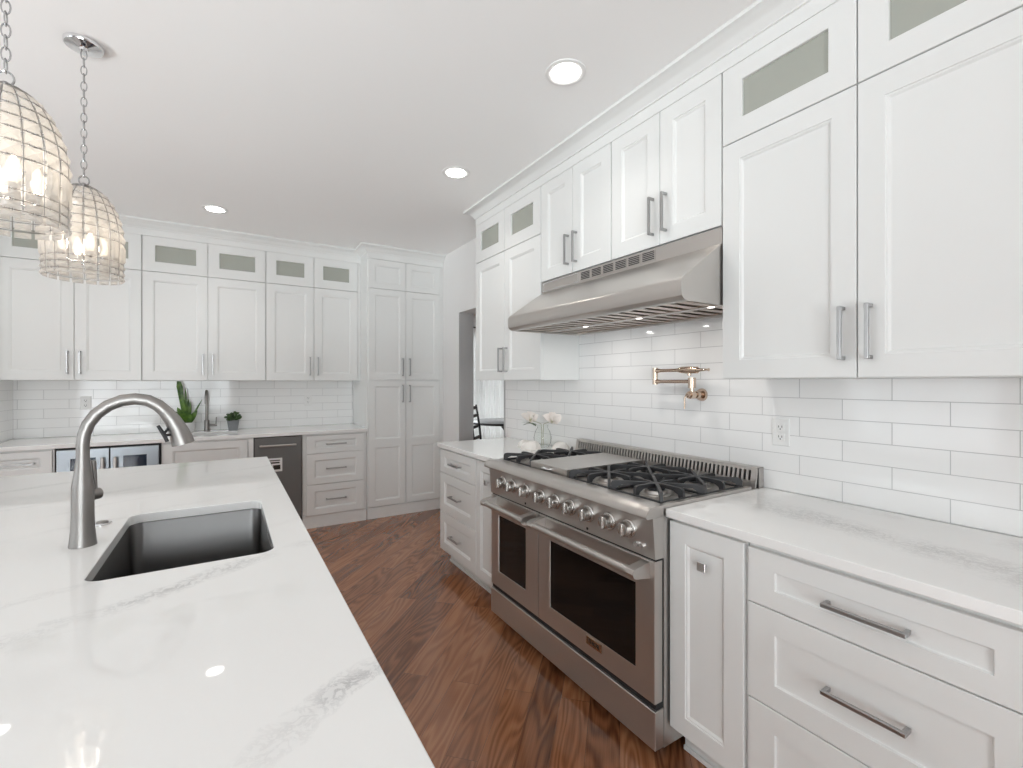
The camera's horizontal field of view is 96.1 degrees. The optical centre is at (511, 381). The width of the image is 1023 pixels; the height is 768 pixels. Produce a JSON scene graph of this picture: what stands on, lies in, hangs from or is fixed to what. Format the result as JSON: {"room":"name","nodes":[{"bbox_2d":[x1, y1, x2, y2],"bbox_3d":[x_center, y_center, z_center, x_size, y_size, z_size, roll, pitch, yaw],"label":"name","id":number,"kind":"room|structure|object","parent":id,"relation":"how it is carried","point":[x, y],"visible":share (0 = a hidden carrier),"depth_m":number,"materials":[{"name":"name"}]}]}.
{"room":"kitchen","nodes":[
{"label":"kitchen","id":0,"kind":"room"},
{"bbox_2d":[21,423,351,438],"bbox_3d":[-3.911,0.005,3.866,6.915,2.740,0.140,0,0,-32],"label":"wall","id":1,"kind":"structure","parent":0,"point":[349,423],"depth_m":4.36,"materials":[{"name":"white tile"}]},
{"bbox_2d":[0,217,141,270],"bbox_3d":[-3.564,-1.088,3.788,0.857,0.299,0.344,0,0,-32],"label":"upper cabinet","id":2,"kind":"object","parent":1,"relation":"attached to","point":[11,247],"visible":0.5,"depth_m":3.68,"materials":[{"name":"white paint"}]},
{"bbox_2d":[0,257,143,380],"bbox_3d":[-3.555,-0.475,3.773,0.857,0.924,0.380,0,0,-32],"label":"upper cabinet","id":3,"kind":"object","parent":1,"relation":"attached to","point":[51,329],"visible":0.94,"depth_m":3.63,"materials":[{"name":"white paint"}]},
{"bbox_2d":[80,396,90,409],"bbox_3d":[-3.643,0.180,3.936,0.072,0.116,0.009,0,0,-32],"label":"wall outlet","id":4,"kind":"object","parent":1,"relation":"attached to","point":[85,401],"visible":1,"depth_m":3.94,"materials":[{"name":"white plastic"}]},
{"bbox_2d":[13,380,352,438],"bbox_3d":[-2.894,0.207,4.409,2.656,0.503,0.006,0,0,-32],"label":"tile backsplash","id":5,"kind":"structure","parent":1,"relation":"attached to","point":[41,408],"depth_m":4.25,"materials":[{"name":"tile"}]},
{"bbox_2d":[142,271,265,380],"bbox_3d":[-2.797,-0.475,4.242,0.920,0.924,0.380,0,0,-32],"label":"upper cabinet","id":6,"kind":"object","parent":1,"relation":"attached to","point":[195,328],"visible":1,"depth_m":4.08,"materials":[{"name":"white paint"}]},
{"bbox_2d":[142,235,265,282],"bbox_3d":[-2.807,-1.088,4.257,0.920,0.299,0.344,0,0,-32],"label":"upper cabinet","id":7,"kind":"object","parent":1,"relation":"attached to","point":[161,255],"visible":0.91,"depth_m":4.16,"materials":[{"name":"white paint"}]},
{"bbox_2d":[304,395,311,405],"bbox_3d":[-2.149,0.191,4.861,0.072,0.116,0.009,0,0,-32],"label":"wall outlet","id":8,"kind":"object","parent":1,"relation":"attached to","point":[307,398],"visible":1,"depth_m":4.86,"materials":[{"name":"white plastic"}]},
{"bbox_2d":[266,283,359,380],"bbox_3d":[-2.033,-0.475,4.715,0.874,0.924,0.380,0,0,-32],"label":"upper cabinet","id":9,"kind":"object","parent":1,"relation":"attached to","point":[313,334],"visible":1,"depth_m":4.56,"materials":[{"name":"white paint"}]},
{"bbox_2d":[266,251,359,291],"bbox_3d":[-2.042,-1.088,4.730,0.874,0.299,0.344,0,0,-32],"label":"upper cabinet","id":10,"kind":"object","parent":1,"relation":"attached to","point":[281,269],"visible":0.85,"depth_m":4.64,"materials":[{"name":"white paint"}]},
{"bbox_2d":[0,0,756,315],"bbox_3d":[-0.529,-1.405,2.994,11.750,0.080,11.950,0,0,-32],"label":"ceiling","id":11,"kind":"structure","parent":0,"point":[339,123],"depth_m":2.20,"materials":[{"name":"white paint"}]},
{"bbox_2d":[0,0,72,239],"bbox_3d":[-1.351,-0.890,1.230,0.258,0.948,0.260,0,0,-32],"label":"pendant light","id":12,"kind":"object","parent":11,"relation":"hanging from","point":[12,172],"visible":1,"depth_m":1.23,"materials":[{"name":"silver metal"}]},
{"bbox_2d":[38,32,125,284],"bbox_3d":[-1.725,-0.890,1.856,0.258,0.948,0.260,0,0,-32],"label":"pendant light","id":13,"kind":"object","parent":11,"relation":"hanging from","point":[86,46],"visible":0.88,"depth_m":1.85,"materials":[{"name":"silver metal"}]},
{"bbox_2d":[201,205,227,213],"bbox_3d":[-2.340,-1.361,3.632,0.180,0.007,0.180,0,0,-32],"label":"recessed light","id":14,"kind":"object","parent":11,"relation":"in","point":[210,208],"visible":1,"depth_m":3.62,"materials":[{"name":"white plastic"}]},
{"bbox_2d":[442,166,469,178],"bbox_3d":[-0.361,-1.361,2.998,0.180,0.007,0.180,0,0,-32],"label":"recessed light","id":15,"kind":"object","parent":11,"relation":"in","point":[453,172],"visible":1,"depth_m":2.98,"materials":[{"name":"white plastic"}]},
{"bbox_2d":[545,58,585,85],"bbox_3d":[0.238,-1.361,2.029,0.180,0.007,0.180,0,0,-32],"label":"recessed light","id":16,"kind":"object","parent":11,"relation":"in","point":[567,71],"visible":1,"depth_m":2.02,"materials":[{"name":"white plastic"}]},
{"bbox_2d":[473,316,475,328],"bbox_3d":[-0.634,0.005,9.690,4.785,2.740,0.150,0,0,-32],"label":"wall","id":17,"kind":"structure","parent":0,"point":[474,317],"depth_m":9.52,"materials":[{"name":"white paint"}]},
{"bbox_3d":[-0.506,-1.115,9.564,2.800,0.028,0.027,0,0,-32],"label":"curtain rod","id":18,"kind":"object","parent":17,"relation":"attached to","visible":0},
{"bbox_2d":[473,328,503,439],"bbox_3d":[-0.486,0.130,9.531,0.900,2.430,0.079,0,0,-32],"label":"curtain","id":19,"kind":"object","parent":18,"relation":"hanging from","point":[488,395],"visible":0.3,"depth_m":9.52,"materials":[{"name":"white fabric"}]},
{"bbox_2d":[307,509,706,767],"bbox_3d":[-0.529,1.405,2.994,11.750,0.060,11.950,0,0,-32],"label":"floor","id":20,"kind":"structure","parent":0,"point":[475,693],"depth_m":2.20,"materials":[{"name":"brown wood"}]},
{"bbox_2d":[0,449,55,476],"bbox_3d":[-3.682,0.933,3.533,0.378,0.884,0.654,0,0,-32],"label":"base cabinet","id":21,"kind":"object","parent":20,"relation":"on","point":[12,463],"visible":0.24,"depth_m":3.31,"materials":[{"name":"white paint"}]},
{"bbox_2d":[56,443,161,471],"bbox_3d":[-3.243,0.934,3.783,0.619,0.882,0.653,0,0,-32],"label":"beverage cooler","id":22,"kind":"object","parent":20,"relation":"on","point":[116,456],"visible":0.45,"depth_m":3.57,"materials":[{"name":"silver metal"}]},
{"bbox_2d":[162,438,253,463],"bbox_3d":[-2.716,0.933,4.151,0.652,0.884,0.618,0,0,-32],"label":"base cabinet","id":23,"kind":"object","parent":20,"relation":"on","point":[224,449],"visible":0.2,"depth_m":3.89,"materials":[{"name":"white paint"}]},
{"bbox_2d":[254,435,301,519],"bbox_3d":[-2.250,0.934,4.397,0.388,0.882,0.654,0,0,-32],"label":"dishwasher","id":24,"kind":"object","parent":20,"relation":"on","point":[284,453],"visible":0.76,"depth_m":4.20,"materials":[{"name":"black"}]},
{"bbox_2d":[302,431,366,528],"bbox_3d":[-1.840,0.933,4.671,0.588,0.884,0.654,0,0,-32],"label":"base cabinet","id":25,"kind":"object","parent":20,"relation":"on","point":[334,465],"visible":0.98,"depth_m":4.42,"materials":[{"name":"white paint"}]},
{"bbox_2d":[0,423,367,451],"bbox_3d":[-2.721,0.475,4.137,2.651,0.030,0.639,0,0,-32],"label":"countertop","id":26,"kind":"structure","parent":25,"relation":"on","point":[136,438],"depth_m":3.90,"materials":[{"name":"stone"}]},
{"bbox_2d":[175,381,201,431],"bbox_3d":[-2.972,0.226,4.195,0.215,0.466,0.154,0,0,0],"label":"potted plant","id":27,"kind":"object","parent":26,"relation":"on","point":[184,412],"visible":0.8,"depth_m":4.18,"materials":[{"name":"green plant"}]},
{"bbox_2d":[204,390,216,430],"bbox_3d":[-2.786,0.266,4.252,0.107,0.388,0.188,0,0,-32],"label":"kitchen faucet","id":28,"kind":"object","parent":26,"relation":"on","point":[207,424],"visible":1,"depth_m":4.29,"materials":[{"name":"silver metal"}]},
{"bbox_2d":[224,411,241,430],"bbox_3d":[-2.651,0.368,4.374,0.143,0.183,0.137,0,0,19],"label":"potted plant","id":29,"kind":"object","parent":26,"relation":"on","point":[233,418],"visible":1,"depth_m":4.35,"materials":[{"name":"green plant"}]},
{"bbox_2d":[353,258,442,519],"bbox_3d":[-1.241,0.069,5.042,0.813,2.612,0.654,0,0,-32],"label":"pantry cabinet","id":30,"kind":"object","parent":20,"relation":"on","point":[398,394],"visible":1,"depth_m":4.76,"materials":[{"name":"white paint"}]},
{"bbox_2d":[440,448,487,589],"bbox_3d":[-0.139,0.933,3.395,0.658,0.884,0.591,0,0,-32],"label":"base cabinet","id":31,"kind":"object","parent":20,"relation":"on","point":[458,471],"visible":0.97,"depth_m":3.21,"materials":[{"name":"white paint"}]},
{"bbox_2d":[437,437,553,460],"bbox_3d":[-0.051,0.475,3.270,0.644,0.030,0.925,0,0,-32],"label":"countertop","id":32,"kind":"structure","parent":31,"relation":"on","point":[494,448],"depth_m":3.23,"materials":[{"name":"stone"}]},
{"bbox_2d":[518,440,527,445],"bbox_3d":[0.099,0.437,3.320,0.104,0.044,0.093,0,0,-32],"label":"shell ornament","id":33,"kind":"object","parent":32,"relation":"on","point":[521,442],"visible":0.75,"depth_m":3.29,"materials":[{"name":"white ceramic"}]},
{"bbox_2d":[521,441,540,450],"bbox_3d":[0.138,0.429,3.143,0.132,0.060,0.140,0,0,-32],"label":"shell ornament","id":34,"kind":"object","parent":32,"relation":"on","point":[529,445],"visible":1,"depth_m":3.10,"materials":[{"name":"white ceramic"}]},
{"bbox_2d":[552,442,569,449],"bbox_3d":[0.324,0.428,3.066,0.138,0.063,0.149,0,0,-32],"label":"shell ornament","id":35,"kind":"object","parent":32,"relation":"on","point":[563,445],"visible":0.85,"depth_m":3.02,"materials":[{"name":"white"}]},
{"bbox_3d":[0.219,0.380,3.239,0.124,0.157,0.124,0,0,-32],"label":"glass vase","id":36,"kind":"object","parent":32,"relation":"on","visible":0},
{"bbox_2d":[521,411,541,444],"bbox_3d":[0.139,0.330,3.324,0.120,0.234,0.190,0,0,-13],"label":"flower","id":37,"kind":"object","parent":36,"relation":"in","point":[530,416],"visible":1,"depth_m":3.32,"materials":[{"name":"beige plant"}]},
{"bbox_2d":[542,412,561,445],"bbox_3d":[0.249,0.324,3.121,0.120,0.246,0.201,0,0,-43],"label":"flower","id":38,"kind":"object","parent":36,"relation":"in","point":[553,418],"visible":1,"depth_m":3.08,"materials":[{"name":"beige plant"}]},
{"bbox_2d":[473,404,481,439],"bbox_3d":[-0.311,0.849,6.399,0.503,1.052,0.420,0,0,10],"label":"dining chair","id":39,"kind":"object","parent":20,"relation":"on","point":[478,425],"visible":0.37,"depth_m":6.58,"materials":[{"name":"black paint"}]},
{"bbox_2d":[476,460,492,593],"bbox_3d":[0.108,0.933,3.014,0.640,0.884,0.310,0,0,-32],"label":"base cabinet","id":40,"kind":"object","parent":20,"relation":"on","point":[483,486],"visible":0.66,"depth_m":2.92,"materials":[{"name":"white paint"}]},
{"bbox_2d":[473,418,503,429],"bbox_3d":[-0.088,0.994,7.300,1.180,0.760,1.180,0,0,-32],"label":"round table","id":41,"kind":"object","parent":20,"relation":"on","point":[486,421],"visible":0.19,"depth_m":7.14,"materials":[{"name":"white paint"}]},
{"bbox_2d":[480,438,762,751],"bbox_3d":[0.455,0.873,2.320,0.776,1.004,1.205,0,0,-32],"label":"range","id":42,"kind":"object","parent":20,"relation":"on","point":[581,535],"visible":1,"depth_m":1.98,"materials":[{"name":"silver metal"}]},
{"bbox_2d":[670,519,749,767],"bbox_3d":[0.910,0.933,1.718,0.640,0.884,0.291,0,0,-32],"label":"base cabinet","id":43,"kind":"object","parent":20,"relation":"on","point":[709,570],"visible":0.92,"depth_m":1.55,"materials":[{"name":"white paint"}]},
{"bbox_2d":[666,487,1022,625],"bbox_3d":[1.077,0.475,1.447,0.644,0.030,0.929,0,0,-32],"label":"countertop","id":44,"kind":"structure","parent":43,"relation":"on","point":[976,570],"depth_m":1.33,"materials":[{"name":"stone"}]},
{"bbox_2d":[749,543,1022,767],"bbox_3d":[1.145,0.933,1.319,0.658,0.884,0.627,0,0,-32],"label":"base cabinet","id":45,"kind":"object","parent":20,"relation":"on","point":[847,670],"visible":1,"depth_m":1.16,"materials":[{"name":"white paint"}]},
{"bbox_3d":[-1.219,0.933,1.410,1.010,0.884,2.680,0,0,-32],"label":"kitchen island","id":46,"kind":"object","parent":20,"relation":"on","visible":0},
{"bbox_2d":[0,457,434,767],"bbox_3d":[-1.280,0.475,1.273,1.262,0.030,2.912,0,0,-32],"label":"island countertop","id":47,"kind":"structure","parent":46,"relation":"on","point":[261,660],"depth_m":0.80,"materials":[{"name":"stone"}]},
{"bbox_2d":[95,520,111,525],"bbox_3d":[-1.324,0.455,1.488,0.049,0.009,0.049,0,0,-32],"label":"switch","id":48,"kind":"object","parent":47,"relation":"attached to","point":[102,522],"visible":0.91,"depth_m":1.48,"materials":[{"name":"silver metal"}]},
{"bbox_2d":[68,393,194,548],"bbox_3d":[-1.112,0.246,1.361,0.291,0.427,0.075,0,0,-32],"label":"kitchen faucet","id":49,"kind":"object","parent":47,"relation":"on","point":[85,490],"visible":1,"depth_m":1.29,"materials":[{"name":"silver metal"}]},
{"bbox_2d":[92,508,271,580],"bbox_3d":[-0.981,0.598,1.423,0.434,0.215,0.677,0,0,-32],"label":"sink","id":50,"kind":"object","parent":47,"relation":"in","point":[150,546],"visible":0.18,"depth_m":1.67,"materials":[{"name":"grey metal"}]},
{"bbox_2d":[443,238,1022,537],"bbox_3d":[1.212,0.005,1.999,0.166,2.740,8.425,0,0,-32],"label":"wall","id":51,"kind":"structure","parent":0,"point":[946,450],"depth_m":1.92,"materials":[{"name":"white tile"}]},
{"bbox_2d":[0,199,445,267],"bbox_3d":[-2.277,-1.302,4.190,3.474,0.126,0.368,0,0,-32],"label":"trim","id":52,"kind":"structure","parent":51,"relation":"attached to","point":[131,224],"depth_m":4.27,"materials":[{"name":"white paint"}]},
{"bbox_2d":[459,313,505,440],"bbox_3d":[-0.222,0.335,4.319,0.165,2.080,0.930,0,0,-32],"label":"trim","id":53,"kind":"structure","parent":51,"relation":"attached to","point":[465,319],"depth_m":4.71,"materials":[{"name":"grey paint"}]},
{"bbox_2d":[476,186,540,263],"bbox_3d":[0.082,-1.088,3.368,0.313,0.299,0.894,0,0,-32],"label":"upper cabinet","id":54,"kind":"object","parent":51,"relation":"attached to","point":[520,221],"visible":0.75,"depth_m":3.22,"materials":[{"name":"white paint"}]},
{"bbox_2d":[476,234,578,379],"bbox_3d":[0.067,-0.475,3.358,0.349,0.924,0.894,0,0,-32],"label":"upper cabinet","id":55,"kind":"object","parent":51,"relation":"attached to","point":[507,281],"visible":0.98,"depth_m":3.19,"materials":[{"name":"white paint"}]},
{"bbox_2d":[541,143,613,282],"bbox_3d":[0.467,-0.932,2.712,0.349,0.610,0.623,0,0,-32],"label":"upper cabinet","id":56,"kind":"object","parent":51,"relation":"attached to","point":[576,204],"visible":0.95,"depth_m":2.59,"materials":[{"name":"white paint"}]},
{"bbox_2d":[508,227,722,335],"bbox_3d":[0.542,-0.466,2.390,0.556,0.316,1.244,0,0,-32],"label":"range hood","id":57,"kind":"object","parent":51,"relation":"attached to","point":[681,280],"visible":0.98,"depth_m":2.12,"materials":[{"name":"silver metal"}]},
{"bbox_2d":[581,269,590,280],"bbox_3d":[0.410,-0.591,2.546,0.004,0.048,0.080,0,0,-32],"label":"vent grille","id":58,"kind":"object","parent":57,"relation":"attached to","point":[585,274],"depth_m":2.54,"materials":[{"name":"grey metal"}]},
{"bbox_2d":[591,266,601,277],"bbox_3d":[0.457,-0.591,2.470,0.004,0.048,0.080,0,0,-32],"label":"vent grille","id":59,"kind":"object","parent":57,"relation":"attached to","point":[596,272],"depth_m":2.47,"materials":[{"name":"grey metal"}]},
{"bbox_2d":[603,262,613,274],"bbox_3d":[0.504,-0.591,2.394,0.004,0.048,0.080,0,0,-32],"label":"vent grille","id":60,"kind":"object","parent":57,"relation":"attached to","point":[608,268],"depth_m":2.39,"materials":[{"name":"grey metal"}]},
{"bbox_2d":[615,258,626,270],"bbox_3d":[0.551,-0.591,2.318,0.004,0.048,0.080,0,0,-32],"label":"vent grille","id":61,"kind":"object","parent":57,"relation":"attached to","point":[620,264],"depth_m":2.31,"materials":[{"name":"grey metal"}]},
{"bbox_2d":[546,305,720,331],"bbox_3d":[0.557,-0.330,2.400,0.036,0.034,1.220,0,0,-32],"label":"filter","id":62,"kind":"object","parent":57,"relation":"attached to","point":[683,310],"depth_m":2.25,"materials":[{"name":"silver metal"}]},
{"bbox_2d":[628,254,640,266],"bbox_3d":[0.598,-0.591,2.242,0.004,0.048,0.080,0,0,-32],"label":"vent grille","id":63,"kind":"object","parent":57,"relation":"attached to","point":[634,260],"depth_m":2.24,"materials":[{"name":"grey metal"}]},
{"bbox_2d":[642,249,655,262],"bbox_3d":[0.645,-0.591,2.166,0.004,0.048,0.080,0,0,-32],"label":"vent grille","id":64,"kind":"object","parent":57,"relation":"attached to","point":[648,256],"depth_m":2.16,"materials":[{"name":"grey metal"}]},
{"bbox_2d":[463,0,838,225],"bbox_3d":[0.608,-1.302,2.455,0.392,0.126,3.146,0,0,-32],"label":"trim","id":65,"kind":"structure","parent":51,"relation":"attached to","point":[763,22],"depth_m":2.04,"materials":[{"name":"white paint"}]},
{"bbox_2d":[612,74,723,259],"bbox_3d":[0.795,-0.932,2.181,0.349,0.610,0.624,0,0,-32],"label":"upper cabinet","id":66,"kind":"object","parent":51,"relation":"attached to","point":[667,170],"visible":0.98,"depth_m":2.05,"materials":[{"name":"white paint"}]},
{"bbox_2d":[652,366,709,408],"bbox_3d":[0.851,0.026,2.306,0.123,0.207,0.331,0,0,-32],"label":"pot filler","id":67,"kind":"object","parent":51,"relation":"attached to","point":[701,394],"visible":1,"depth_m":2.25,"materials":[{"name":"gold metal"}]},
{"bbox_2d":[505,317,1022,536],"bbox_3d":[0.774,-0.108,2.554,0.005,1.133,3.130,0,0,-32],"label":"tile backsplash","id":68,"kind":"structure","parent":51,"relation":"attached to","point":[949,450],"depth_m":1.85,"materials":[{"name":"white tile"}]},
{"bbox_2d":[772,418,789,446],"bbox_3d":[1.140,0.212,1.948,0.009,0.116,0.072,0,0,-32],"label":"wall outlet","id":69,"kind":"object","parent":51,"relation":"attached to","point":[780,426],"visible":1,"depth_m":1.94,"materials":[{"name":"white plastic"}]},
{"bbox_2d":[776,423,784,430],"bbox_3d":[1.138,0.191,1.947,0.002,0.031,0.034,0,0,-32],"label":"receptacle","id":70,"kind":"object","parent":69,"relation":"attached to","point":[779,426],"depth_m":1.94,"materials":[{"name":"grey plastic"}]},
{"bbox_2d":[776,433,784,440],"bbox_3d":[1.138,0.233,1.947,0.002,0.031,0.034,0,0,-32],"label":"receptacle","id":71,"kind":"object","parent":69,"relation":"attached to","point":[779,436],"depth_m":1.94,"materials":[{"name":"grey plastic"}]},
{"bbox_2d":[723,7,1022,378],"bbox_3d":[1.204,-0.475,1.520,0.349,0.924,0.928,0,0,-32],"label":"upper cabinet","id":72,"kind":"object","parent":51,"relation":"attached to","point":[874,229],"visible":1,"depth_m":1.38,"materials":[{"name":"white paint"}]},
{"bbox_2d":[723,0,1022,146],"bbox_3d":[1.220,-1.088,1.529,0.313,0.299,0.928,0,0,-32],"label":"upper cabinet","id":73,"kind":"object","parent":51,"relation":"attached to","point":[848,43],"visible":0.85,"depth_m":1.51,"materials":[{"name":"white paint"}]},
{"bbox_3d":[-3.903,0.005,3.362,0.158,2.740,0.725,0,0,-32],"label":"wall partition","id":74,"kind":"structure","parent":0,"visible":0},
{"bbox_2d":[0,380,12,441],"bbox_3d":[-3.855,0.223,3.441,0.006,0.470,0.629,0,0,-32],"label":"tile backsplash","id":75,"kind":"structure","parent":74,"relation":"attached to","point":[6,386],"depth_m":3.60,"materials":[{"name":"tile"}]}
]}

